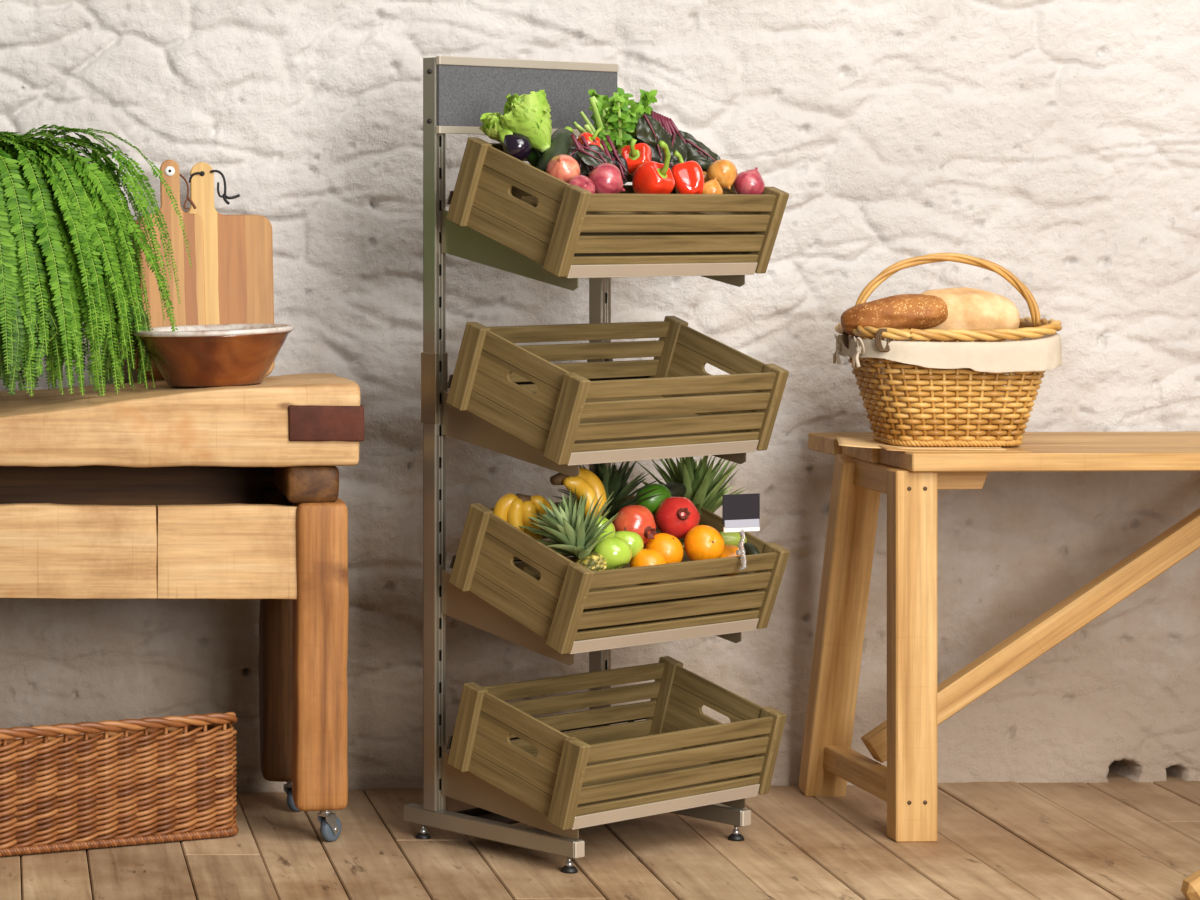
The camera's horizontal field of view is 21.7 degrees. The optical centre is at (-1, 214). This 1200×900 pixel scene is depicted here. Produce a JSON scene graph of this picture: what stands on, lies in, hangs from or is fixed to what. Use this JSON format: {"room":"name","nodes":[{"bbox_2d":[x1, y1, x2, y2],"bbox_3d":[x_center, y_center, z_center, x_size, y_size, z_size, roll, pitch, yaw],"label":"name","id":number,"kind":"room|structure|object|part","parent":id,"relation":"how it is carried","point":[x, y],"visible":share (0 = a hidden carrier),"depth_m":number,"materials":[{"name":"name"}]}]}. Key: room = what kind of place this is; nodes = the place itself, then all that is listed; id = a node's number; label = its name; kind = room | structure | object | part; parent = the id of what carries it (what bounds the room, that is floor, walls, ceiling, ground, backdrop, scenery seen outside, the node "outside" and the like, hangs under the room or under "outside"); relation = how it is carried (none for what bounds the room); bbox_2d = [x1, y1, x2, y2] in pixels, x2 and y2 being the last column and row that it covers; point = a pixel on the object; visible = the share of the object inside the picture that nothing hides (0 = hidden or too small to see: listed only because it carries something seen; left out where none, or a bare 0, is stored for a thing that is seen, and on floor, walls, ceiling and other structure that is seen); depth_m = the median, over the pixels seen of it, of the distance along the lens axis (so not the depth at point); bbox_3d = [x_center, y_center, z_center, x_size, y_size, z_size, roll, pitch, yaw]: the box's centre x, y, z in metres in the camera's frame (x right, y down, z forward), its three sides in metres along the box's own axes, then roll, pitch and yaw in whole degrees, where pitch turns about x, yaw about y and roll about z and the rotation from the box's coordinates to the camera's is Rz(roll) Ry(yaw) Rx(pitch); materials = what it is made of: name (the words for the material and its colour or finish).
{"room":"rustic kitchen","nodes":[
{"label":"rustic kitchen","id":0,"kind":"room"},
{"bbox_2d":[0,0,1199,792],"bbox_3d":[1.200,-0.090,6.776,6.800,2.720,0.647,0,0,0],"label":"wall","id":1,"kind":"structure","parent":0,"point":[1055,144],"depth_m":6.62,"materials":[{"name":"stone"}]},
{"bbox_2d":[0,770,1199,899],"bbox_3d":[1.214,1.279,5.803,6.829,0.062,6.605,0,0,0],"label":"floor","id":2,"kind":"structure","parent":0,"point":[1121,837],"depth_m":5.89,"materials":[{"name":"brown wood"}]},
{"bbox_2d":[0,712,238,856],"bbox_3d":[0.007,1.123,6.000,0.947,0.251,0.258,0,0,-23],"label":"wicker basket","id":3,"kind":"object","parent":2,"relation":"on","point":[151,780],"visible":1,"depth_m":5.96,"materials":[{"name":"brown wicker"}]},
{"bbox_2d":[0,373,363,840],"bbox_3d":[-0.117,0.790,6.168,1.675,0.919,0.427,0,0,0],"label":"table","id":4,"kind":"object","parent":2,"relation":"on","point":[164,491],"visible":0.98,"depth_m":5.99,"materials":[{"name":"brown wood"}]},
{"bbox_2d":[0,124,191,396],"bbox_3d":[-0.089,0.092,6.109,0.959,0.555,0.352,0,0,-2],"label":"potted fern","id":5,"kind":"object","parent":4,"relation":"on","point":[65,221],"visible":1,"depth_m":6.02,"materials":[{"name":"green plant"}]},
{"bbox_2d":[139,160,205,379],"bbox_3d":[0.363,0.114,6.380,0.136,0.464,0.113,0,0,-3],"label":"chopping board","id":6,"kind":"object","parent":4,"relation":"on","point":[190,310],"visible":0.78,"depth_m":6.37,"materials":[{"name":"brown wood"}]},
{"bbox_3d":[0.397,-0.051,6.414,0.038,0.086,0.032,-1,-11,0],"label":"cord","id":7,"kind":"part","parent":6,"relation":"part of","materials":[{"name":"leather"}]},
{"bbox_2d":[133,162,274,376],"bbox_3d":[0.432,0.116,6.421,0.296,0.458,0.109,0,0,0],"label":"chopping board","id":8,"kind":"object","parent":4,"relation":"on","point":[238,249],"visible":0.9,"depth_m":6.42,"materials":[{"name":"brown wood"}]},
{"bbox_3d":[0.457,-0.058,6.445,0.108,0.076,0.016,0,-11,0],"label":"cord","id":9,"kind":"part","parent":8,"relation":"part of","materials":[{"name":"black leather"}]},
{"bbox_2d":[133,324,293,386],"bbox_3d":[0.433,0.285,6.135,0.328,0.123,0.325,0,0,19],"label":"ceramic bowl","id":10,"kind":"object","parent":4,"relation":"on","point":[216,354],"visible":0.99,"depth_m":6.03,"materials":[{"name":"brown ceramic"}]},
{"bbox_3d":[0.601,0.876,6.330,0.113,0.613,0.096,0,0,0],"label":"leg","id":11,"kind":"part","parent":4,"relation":"part of","materials":[{"name":"brown wood"}]},
{"bbox_3d":[0.639,0.876,6.026,0.109,0.617,0.106,0,0,0],"label":"leg","id":12,"kind":"part","parent":4,"relation":"part of","materials":[{"name":"brown wood"}]},
{"bbox_2d":[404,56,759,873],"bbox_3d":[1.163,0.467,6.052,0.633,1.566,0.470,0,0,-37],"label":"display stand","id":13,"kind":"object","parent":2,"relation":"on","point":[457,91],"visible":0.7,"depth_m":6.01,"materials":[{"name":"metal"}]},
{"bbox_3d":[0.960,1.204,5.907,0.028,0.033,0.454,0,0,-37],"label":"rail","id":14,"kind":"part","parent":13,"relation":"part of","materials":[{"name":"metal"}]},
{"bbox_3d":[1.080,-0.239,6.161,0.530,0.154,0.012,0,0,-37],"label":"header frame","id":15,"kind":"part","parent":13,"relation":"part of","materials":[{"name":"metal"}]},
{"bbox_2d":[447,656,785,829],"bbox_3d":[1.224,1.038,5.978,0.607,0.246,0.347,0,0,-37],"label":"wooden crate","id":16,"kind":"object","parent":13,"relation":"on","point":[679,751],"visible":0.99,"depth_m":5.92,"materials":[{"name":"brown wood"}]},
{"bbox_3d":[0.914,1.002,5.905,0.028,0.171,0.044,0,15,-37],"label":"corner post","id":17,"kind":"part","parent":16,"relation":"part of","materials":[{"name":"brown wood"}]},
{"bbox_3d":[1.002,1.040,5.801,0.008,0.166,0.303,0,15,-37],"label":"panel","id":18,"kind":"part","parent":16,"relation":"part of","materials":[{"name":"brown wood"}]},
{"bbox_3d":[1.073,1.073,5.698,0.028,0.171,0.044,0,15,-37],"label":"corner post","id":19,"kind":"part","parent":16,"relation":"part of","materials":[{"name":"brown wood"}]},
{"bbox_3d":[1.374,1.002,6.258,0.028,0.171,0.044,0,15,-37],"label":"corner post","id":20,"kind":"part","parent":16,"relation":"part of","materials":[{"name":"brown wood"}]},
{"bbox_3d":[1.452,1.040,6.146,0.008,0.166,0.303,0,15,-37],"label":"panel","id":21,"kind":"part","parent":16,"relation":"part of","materials":[{"name":"brown wood"}]},
{"bbox_3d":[1.533,1.073,6.050,0.028,0.171,0.044,0,15,-37],"label":"corner post","id":22,"kind":"part","parent":16,"relation":"part of","materials":[{"name":"brown wood"}]},
{"bbox_2d":[446,316,788,464],"bbox_3d":[1.221,0.340,5.959,0.607,0.263,0.352,0,0,-37],"label":"wooden crate","id":23,"kind":"object","parent":13,"relation":"on","point":[564,413],"visible":1,"depth_m":5.88,"materials":[{"name":"brown wood"}]},
{"bbox_3d":[0.913,0.295,5.888,0.028,0.171,0.044,0,19,-37],"label":"corner post","id":24,"kind":"part","parent":23,"relation":"part of","materials":[{"name":"brown wood"}]},
{"bbox_3d":[0.998,0.343,5.785,0.008,0.166,0.303,0,19,-37],"label":"panel","id":25,"kind":"part","parent":23,"relation":"part of","materials":[{"name":"brown wood"}]},
{"bbox_3d":[1.067,0.384,5.683,0.028,0.171,0.044,0,19,-37],"label":"corner post","id":26,"kind":"part","parent":23,"relation":"part of","materials":[{"name":"brown wood"}]},
{"bbox_3d":[1.376,0.295,6.236,0.028,0.171,0.044,0,19,-37],"label":"corner post","id":27,"kind":"part","parent":23,"relation":"part of","materials":[{"name":"brown wood"}]},
{"bbox_3d":[1.451,0.343,6.125,0.008,0.166,0.303,0,19,-37],"label":"panel","id":28,"kind":"part","parent":23,"relation":"part of","materials":[{"name":"brown wood"}]},
{"bbox_3d":[1.530,0.384,6.031,0.028,0.171,0.044,0,19,-37],"label":"corner post","id":29,"kind":"part","parent":23,"relation":"part of","materials":[{"name":"brown wood"}]},
{"bbox_2d":[447,137,788,276],"bbox_3d":[1.222,-0.017,5.961,0.607,0.268,0.353,0,0,-37],"label":"wooden crate","id":30,"kind":"object","parent":13,"relation":"on","point":[557,224],"visible":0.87,"depth_m":5.83,"materials":[{"name":"brown wood"}]},
{"bbox_3d":[0.915,-0.064,5.888,0.028,0.171,0.044,0,20,-37],"label":"corner post","id":31,"kind":"part","parent":30,"relation":"part of","materials":[{"name":"brown wood"}]},
{"bbox_2d":[479,112,504,142],"bbox_3d":[0.963,-0.168,5.869,0.064,0.064,0.062,0,0,10],"label":"lettuce","id":32,"kind":"object","parent":30,"relation":"in","point":[488,128],"visible":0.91,"depth_m":5.86,"materials":[{"name":"green plant"}]},
{"bbox_2d":[493,118,531,160],"bbox_3d":[0.995,-0.146,5.841,0.058,0.085,0.074,0,0,-34],"label":"aubergine","id":33,"kind":"object","parent":30,"relation":"in","point":[519,146],"visible":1,"depth_m":5.82,"materials":[{"name":"purple food"}]},
{"bbox_3d":[0.999,-0.014,5.786,0.008,0.166,0.303,0,20,-37],"label":"panel","id":34,"kind":"part","parent":30,"relation":"part of","materials":[{"name":"brown wood"}]},
{"bbox_2d":[526,149,541,166],"bbox_3d":[1.051,-0.123,5.900,0.099,0.106,0.052,0,0,16],"label":"cucumber","id":35,"kind":"object","parent":30,"relation":"in","point":[534,156],"visible":0.09,"depth_m":5.88,"materials":[{"name":"green food"}]},
{"bbox_2d":[536,126,576,171],"bbox_3d":[1.078,-0.115,5.847,0.052,0.117,0.129,0,0,33],"label":"courgette","id":36,"kind":"object","parent":30,"relation":"in","point":[561,140],"visible":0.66,"depth_m":5.83,"materials":[{"name":"green food"}]},
{"bbox_2d":[498,90,551,152],"bbox_3d":[1.015,-0.181,5.861,0.107,0.122,0.106,0,0,-3],"label":"lettuce","id":37,"kind":"object","parent":36,"relation":"on","point":[527,115],"visible":0.99,"depth_m":5.82,"materials":[{"name":"green plant"}]},
{"bbox_2d":[546,154,580,182],"bbox_3d":[1.074,-0.084,5.761,0.062,0.063,0.064,0,0,-43],"label":"onion","id":38,"kind":"object","parent":30,"relation":"in","point":[563,167],"visible":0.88,"depth_m":5.74,"materials":[{"name":"food"}]},
{"bbox_3d":[1.068,0.030,5.686,0.028,0.171,0.044,0,20,-37],"label":"corner post","id":39,"kind":"part","parent":30,"relation":"part of","materials":[{"name":"brown wood"}]},
{"bbox_2d":[569,175,594,192],"bbox_3d":[1.099,-0.049,5.711,0.052,0.052,0.050,0,0,23],"label":"onion","id":40,"kind":"object","parent":30,"relation":"in","point":[582,181],"visible":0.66,"depth_m":5.69,"materials":[{"name":"food"}]},
{"bbox_2d":[577,127,602,146],"bbox_3d":[1.145,-0.140,5.870,0.047,0.061,0.048,0,0,-8],"label":"bell pepper","id":41,"kind":"object","parent":30,"relation":"in","point":[588,136],"visible":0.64,"depth_m":5.86,"materials":[{"name":"red food"}]},
{"bbox_2d":[567,134,627,183],"bbox_3d":[1.165,-0.104,5.833,0.164,0.106,0.093,0,0,-30],"label":"chard","id":42,"kind":"object","parent":30,"relation":"in","point":[588,156],"visible":0.65,"depth_m":5.83,"materials":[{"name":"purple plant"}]},
{"bbox_2d":[588,163,624,193],"bbox_3d":[1.152,-0.065,5.754,0.065,0.068,0.068,0,0,31],"label":"onion","id":43,"kind":"object","parent":30,"relation":"in","point":[606,177],"visible":0.91,"depth_m":5.73,"materials":[{"name":"pink food"}]},
{"bbox_2d":[573,87,657,153],"bbox_3d":[1.240,-0.166,5.990,0.129,0.170,0.277,0,0,44],"label":"celery","id":44,"kind":"object","parent":30,"relation":"in","point":[613,114],"visible":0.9,"depth_m":5.94,"materials":[{"name":"green plant"}]},
{"bbox_2d":[620,138,651,175],"bbox_3d":[1.246,-0.112,5.906,0.067,0.073,0.069,0,0,-21],"label":"bell pepper","id":45,"kind":"object","parent":30,"relation":"in","point":[634,154],"visible":0.71,"depth_m":5.88,"materials":[{"name":"red food"}]},
{"bbox_2d":[632,141,674,193],"bbox_3d":[1.271,-0.083,5.831,0.070,0.117,0.107,0,0,-27],"label":"bell pepper","id":46,"kind":"object","parent":30,"relation":"in","point":[650,177],"visible":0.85,"depth_m":5.82,"materials":[{"name":"red food"}]},
{"bbox_2d":[635,111,720,193],"bbox_3d":[1.349,-0.115,6.064,0.194,0.191,0.262,0,0,0],"label":"chard","id":47,"kind":"object","parent":30,"relation":"in","point":[650,130],"visible":0.48,"depth_m":6.00,"materials":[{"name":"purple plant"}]},
{"bbox_2d":[671,151,703,193],"bbox_3d":[1.343,-0.076,5.902,0.063,0.099,0.067,0,0,8],"label":"bell pepper","id":48,"kind":"object","parent":30,"relation":"in","point":[688,176],"visible":0.89,"depth_m":5.88,"materials":[{"name":"red food"}]},
{"bbox_2d":[703,170,706,181],"bbox_3d":[1.404,-0.069,6.040,0.053,0.058,0.052,0,0,18],"label":"onion","id":49,"kind":"object","parent":30,"relation":"in","point":[704,171],"visible":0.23,"depth_m":6.02,"materials":[{"name":"orange food"}]},
{"bbox_2d":[702,178,722,193],"bbox_3d":[1.395,-0.047,5.927,0.047,0.052,0.047,0,0,25],"label":"onion","id":50,"kind":"object","parent":30,"relation":"in","point":[711,186],"visible":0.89,"depth_m":5.91,"materials":[{"name":"orange food"}]},
{"bbox_2d":[706,159,736,188],"bbox_3d":[1.430,-0.080,5.984,0.060,0.060,0.060,0,0,25],"label":"onion","id":51,"kind":"object","parent":30,"relation":"in","point":[725,171],"visible":0.94,"depth_m":5.96,"materials":[{"name":"orange food"}]},
{"bbox_3d":[1.452,-0.014,6.128,0.008,0.166,0.303,0,20,-37],"label":"panel","id":52,"kind":"part","parent":30,"relation":"part of","materials":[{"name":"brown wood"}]},
{"bbox_2d":[733,167,764,193],"bbox_3d":[1.490,-0.062,6.006,0.062,0.065,0.062,0,0,30],"label":"onion","id":53,"kind":"object","parent":30,"relation":"in","point":[750,181],"visible":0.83,"depth_m":5.98,"materials":[{"name":"pink food"}]},
{"bbox_3d":[1.529,0.030,6.035,0.028,0.171,0.044,0,20,-37],"label":"corner post","id":54,"kind":"part","parent":30,"relation":"part of","materials":[{"name":"brown wood"}]},
{"bbox_2d":[449,497,789,653],"bbox_3d":[1.229,0.697,5.980,0.607,0.267,0.353,0,0,-37],"label":"wooden crate","id":55,"kind":"object","parent":13,"relation":"on","point":[561,600],"visible":0.8,"depth_m":5.85,"materials":[{"name":"brown wood"}]},
{"bbox_3d":[0.922,0.650,5.905,0.028,0.171,0.044,0,20,-37],"label":"corner post","id":56,"kind":"part","parent":55,"relation":"part of","materials":[{"name":"brown wood"}]},
{"bbox_2d":[493,493,553,539],"bbox_3d":[1.029,0.603,5.881,0.140,0.123,0.048,0,0,-13],"label":"banana bunch","id":57,"kind":"object","parent":55,"relation":"in","point":[514,509],"visible":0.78,"depth_m":5.86,"materials":[{"name":"yellow food"}]},
{"bbox_3d":[1.021,0.555,5.881,0.030,0.026,0.026,0,0,-11],"label":"bunch stem","id":58,"kind":"part","parent":57,"relation":"part of","materials":[{"name":"brown food"}]},
{"bbox_3d":[1.007,0.700,5.804,0.008,0.166,0.303,0,20,-37],"label":"panel","id":59,"kind":"part","parent":55,"relation":"part of","materials":[{"name":"brown wood"}]},
{"bbox_2d":[520,486,618,570],"bbox_3d":[1.093,0.611,5.787,0.196,0.181,0.229,0,0,6],"label":"pineapple","id":60,"kind":"object","parent":55,"relation":"in","point":[572,536],"visible":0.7,"depth_m":5.76,"materials":[{"name":"green plant"}]},
{"bbox_3d":[1.076,0.744,5.703,0.028,0.171,0.044,0,20,-37],"label":"corner post","id":61,"kind":"part","parent":55,"relation":"part of","materials":[{"name":"brown wood"}]},
{"bbox_2d":[584,513,614,540],"bbox_3d":[1.157,0.609,5.848,0.068,0.065,0.071,0,0,24],"label":"apple","id":62,"kind":"object","parent":55,"relation":"in","point":[610,528],"visible":0.3,"depth_m":5.82,"materials":[{"name":"green food"}]},
{"bbox_2d":[550,467,605,518],"bbox_3d":[1.130,0.545,5.853,0.119,0.110,0.071,0,0,-34],"label":"banana bunch","id":63,"kind":"object","parent":62,"relation":"on","point":[587,480],"visible":0.75,"depth_m":5.84,"materials":[{"name":"yellow food"}]},
{"bbox_3d":[1.082,0.509,5.848,0.033,0.029,0.029,0,0,-28],"label":"bunch stem","id":64,"kind":"part","parent":63,"relation":"part of","materials":[{"name":"brown food"}]},
{"bbox_2d":[553,461,661,551],"bbox_3d":[1.217,0.584,6.030,0.218,0.201,0.242,0,0,0],"label":"pineapple","id":65,"kind":"object","parent":55,"relation":"in","point":[614,479],"visible":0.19,"depth_m":6.00,"materials":[{"name":"green plant"}]},
{"bbox_3d":[1.217,0.548,6.030,0.218,0.130,0.242,0,0,0],"label":"crown","id":66,"kind":"part","parent":65,"relation":"part of","materials":[{"name":"green plant"}]},
{"bbox_2d":[593,537,631,569],"bbox_3d":[1.173,0.651,5.787,0.073,0.068,0.076,0,0,27],"label":"apple","id":67,"kind":"object","parent":55,"relation":"in","point":[616,551],"visible":0.93,"depth_m":5.76,"materials":[{"name":"green food"}]},
{"bbox_2d":[614,527,643,558],"bbox_3d":[1.218,0.640,5.877,0.068,0.063,0.066,0,0,24],"label":"apple","id":68,"kind":"object","parent":55,"relation":"in","point":[633,539],"visible":0.53,"depth_m":5.85,"materials":[{"name":"green food"}]},
{"bbox_2d":[612,505,657,544],"bbox_3d":[1.248,0.613,5.942,0.086,0.083,0.091,0,0,6],"label":"pomegranate","id":69,"kind":"object","parent":55,"relation":"in","point":[639,519],"visible":0.83,"depth_m":5.91,"materials":[{"name":"red food"}]},
{"bbox_2d":[630,549,665,582],"bbox_3d":[1.258,0.682,5.865,0.070,0.066,0.070,0,-2,-37],"label":"orange","id":70,"kind":"object","parent":55,"relation":"in","point":[645,557],"visible":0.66,"depth_m":5.84,"materials":[{"name":"orange food"}]},
{"bbox_2d":[635,483,671,513],"bbox_3d":[1.307,0.569,6.044,0.077,0.062,0.060,0,0,-15],"label":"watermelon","id":71,"kind":"object","parent":55,"relation":"in","point":[652,504],"visible":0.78,"depth_m":6.02,"materials":[{"name":"green food"}]},
{"bbox_2d":[644,533,682,563],"bbox_3d":[1.304,0.662,5.931,0.075,0.074,0.076,0,0,23],"label":"orange","id":72,"kind":"object","parent":55,"relation":"in","point":[669,546],"visible":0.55,"depth_m":5.90,"materials":[{"name":"orange food"}]},
{"bbox_2d":[664,482,685,496],"bbox_3d":[1.360,0.562,6.121,0.079,0.039,0.045,0,0,-44],"label":"avocado","id":73,"kind":"object","parent":55,"relation":"in","point":[677,489],"visible":0.48,"depth_m":6.11,"materials":[{"name":"green food"}]},
{"bbox_2d":[654,497,699,538],"bbox_3d":[1.350,0.603,6.008,0.088,0.084,0.092,0,0,-43],"label":"pomegranate","id":74,"kind":"object","parent":55,"relation":"in","point":[675,516],"visible":0.94,"depth_m":5.98,"materials":[{"name":"red food"}]},
{"bbox_2d":[635,456,748,549],"bbox_3d":[1.419,0.600,6.219,0.228,0.249,0.245,0,0,20],"label":"pineapple","id":75,"kind":"object","parent":55,"relation":"in","point":[705,491],"visible":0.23,"depth_m":6.18,"materials":[{"name":"green plant"}]},
{"bbox_3d":[1.424,0.565,6.221,0.239,0.176,0.250,-3,0,0],"label":"crown","id":76,"kind":"part","parent":75,"relation":"part of","materials":[{"name":"green plant"}]},
{"bbox_2d":[684,525,724,560],"bbox_3d":[1.389,0.651,5.955,0.078,0.079,0.078,0,0,28],"label":"orange","id":77,"kind":"object","parent":55,"relation":"in","point":[701,542],"visible":0.97,"depth_m":5.93,"materials":[{"name":"orange food"}]},
{"bbox_2d":[720,545,739,574],"bbox_3d":[1.450,0.687,6.008,0.064,0.060,0.064,0,-2,-37],"label":"orange","id":78,"kind":"object","parent":55,"relation":"in","point":[729,550],"visible":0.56,"depth_m":5.99,"materials":[{"name":"orange food"}]},
{"bbox_2d":[719,531,746,546],"bbox_3d":[1.462,0.653,6.062,0.075,0.037,0.045,2,0,-15],"label":"mango","id":79,"kind":"object","parent":55,"relation":"in","point":[730,538],"visible":0.34,"depth_m":6.04,"materials":[{"name":"green food"}]},
{"bbox_3d":[1.458,0.700,6.147,0.008,0.166,0.303,0,20,-37],"label":"panel","id":80,"kind":"part","parent":55,"relation":"part of","materials":[{"name":"brown wood"}]},
{"bbox_2d":[722,493,759,569],"bbox_3d":[1.460,0.623,5.934,0.086,0.148,0.028,0,0,-21],"label":"card holder","id":81,"kind":"object","parent":55,"relation":"attached to","point":[740,512],"visible":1,"depth_m":5.94,"materials":[{"name":"white plastic"}]},
{"bbox_3d":[1.458,0.618,5.940,0.083,0.010,0.004,0,0,-21],"label":"white rail","id":82,"kind":"part","parent":81,"relation":"part of","materials":[{"name":"white plastic"}]},
{"bbox_2d":[744,543,759,554],"bbox_3d":[1.498,0.671,6.019,0.029,0.032,0.052,0,0,-17],"label":"avocado","id":83,"kind":"object","parent":55,"relation":"in","point":[750,549],"visible":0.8,"depth_m":6.01,"materials":[{"name":"green food"}]},
{"bbox_3d":[1.536,0.744,6.055,0.028,0.171,0.044,0,20,-37],"label":"corner post","id":84,"kind":"part","parent":55,"relation":"part of","materials":[{"name":"brown wood"}]},
{"bbox_3d":[1.350,1.204,6.205,0.028,0.033,0.454,0,0,-37],"label":"rail","id":85,"kind":"part","parent":13,"relation":"part of","materials":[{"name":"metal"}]},
{"bbox_2d":[798,431,1199,841],"bbox_3d":[2.578,0.864,6.316,1.677,0.779,0.585,0,0,-3],"label":"trestle table","id":86,"kind":"object","parent":2,"relation":"on","point":[916,705],"visible":0.96,"depth_m":6.24,"materials":[{"name":"brown wood"}]},
{"bbox_3d":[1.787,0.878,6.422,0.088,0.762,0.055,1,15,-3],"label":"leg","id":87,"kind":"part","parent":86,"relation":"part of","materials":[{"name":"brown wood"}]},
{"bbox_3d":[1.807,0.538,6.241,0.042,0.054,0.338,0,0,-3],"label":"rail","id":88,"kind":"part","parent":86,"relation":"part of","materials":[{"name":"brown wood"}]},
{"bbox_3d":[1.825,0.880,6.043,0.084,0.740,0.060,0,0,-2],"label":"leg","id":89,"kind":"part","parent":86,"relation":"part of","materials":[{"name":"brown wood"}]},
{"bbox_2d":[836,436,1006,450],"bbox_3d":[1.883,0.468,6.211,0.326,0.010,0.247,0,0,11],"label":"kraft paper","id":90,"kind":"object","parent":86,"relation":"on","point":[842,441],"visible":0.6,"depth_m":6.15,"materials":[{"name":"brown paper"}]},
{"bbox_2d":[833,253,1061,446],"bbox_3d":[1.954,0.275,6.235,0.436,0.393,0.326,0,0,0],"label":"bread basket","id":91,"kind":"object","parent":90,"relation":"on","point":[942,393],"visible":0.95,"depth_m":6.12,"materials":[{"name":"wicker"}]},
{"bbox_2d":[841,294,947,337],"bbox_3d":[1.835,0.208,6.201,0.212,0.092,0.101,0,0,11],"label":"loaf","id":92,"kind":"object","parent":91,"relation":"in","point":[902,311],"visible":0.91,"depth_m":6.16,"materials":[{"name":"brown food"}]},
{"bbox_3d":[1.956,0.172,6.241,0.396,0.188,0.031,0,0,0],"label":"handle","id":93,"kind":"part","parent":91,"relation":"part of","materials":[{"name":"wicker"}]},
{"bbox_2d":[921,287,1019,341],"bbox_3d":[1.991,0.214,6.250,0.225,0.128,0.173,0,0,-2],"label":"loaf","id":94,"kind":"object","parent":91,"relation":"in","point":[968,308],"visible":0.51,"depth_m":6.18,"materials":[{"name":"beige food"}]},
{"bbox_2d":[878,445,1029,451],"bbox_3d":[1.916,0.472,6.125,0.288,0.005,0.190,0,0,0],"label":"kraft paper","id":95,"kind":"object","parent":86,"relation":"on","point":[889,448],"visible":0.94,"depth_m":6.06,"materials":[{"name":"brown paper"}]},
{"bbox_2d":[1181,870,1199,899],"bbox_3d":[2.910,1.020,5.380,1.531,0.461,0.320,0,0,0],"label":"wooden bench","id":96,"kind":"object","parent":2,"relation":"on","point":[1190,889],"visible":1,"depth_m":5.46,"materials":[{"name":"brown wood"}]}
]}

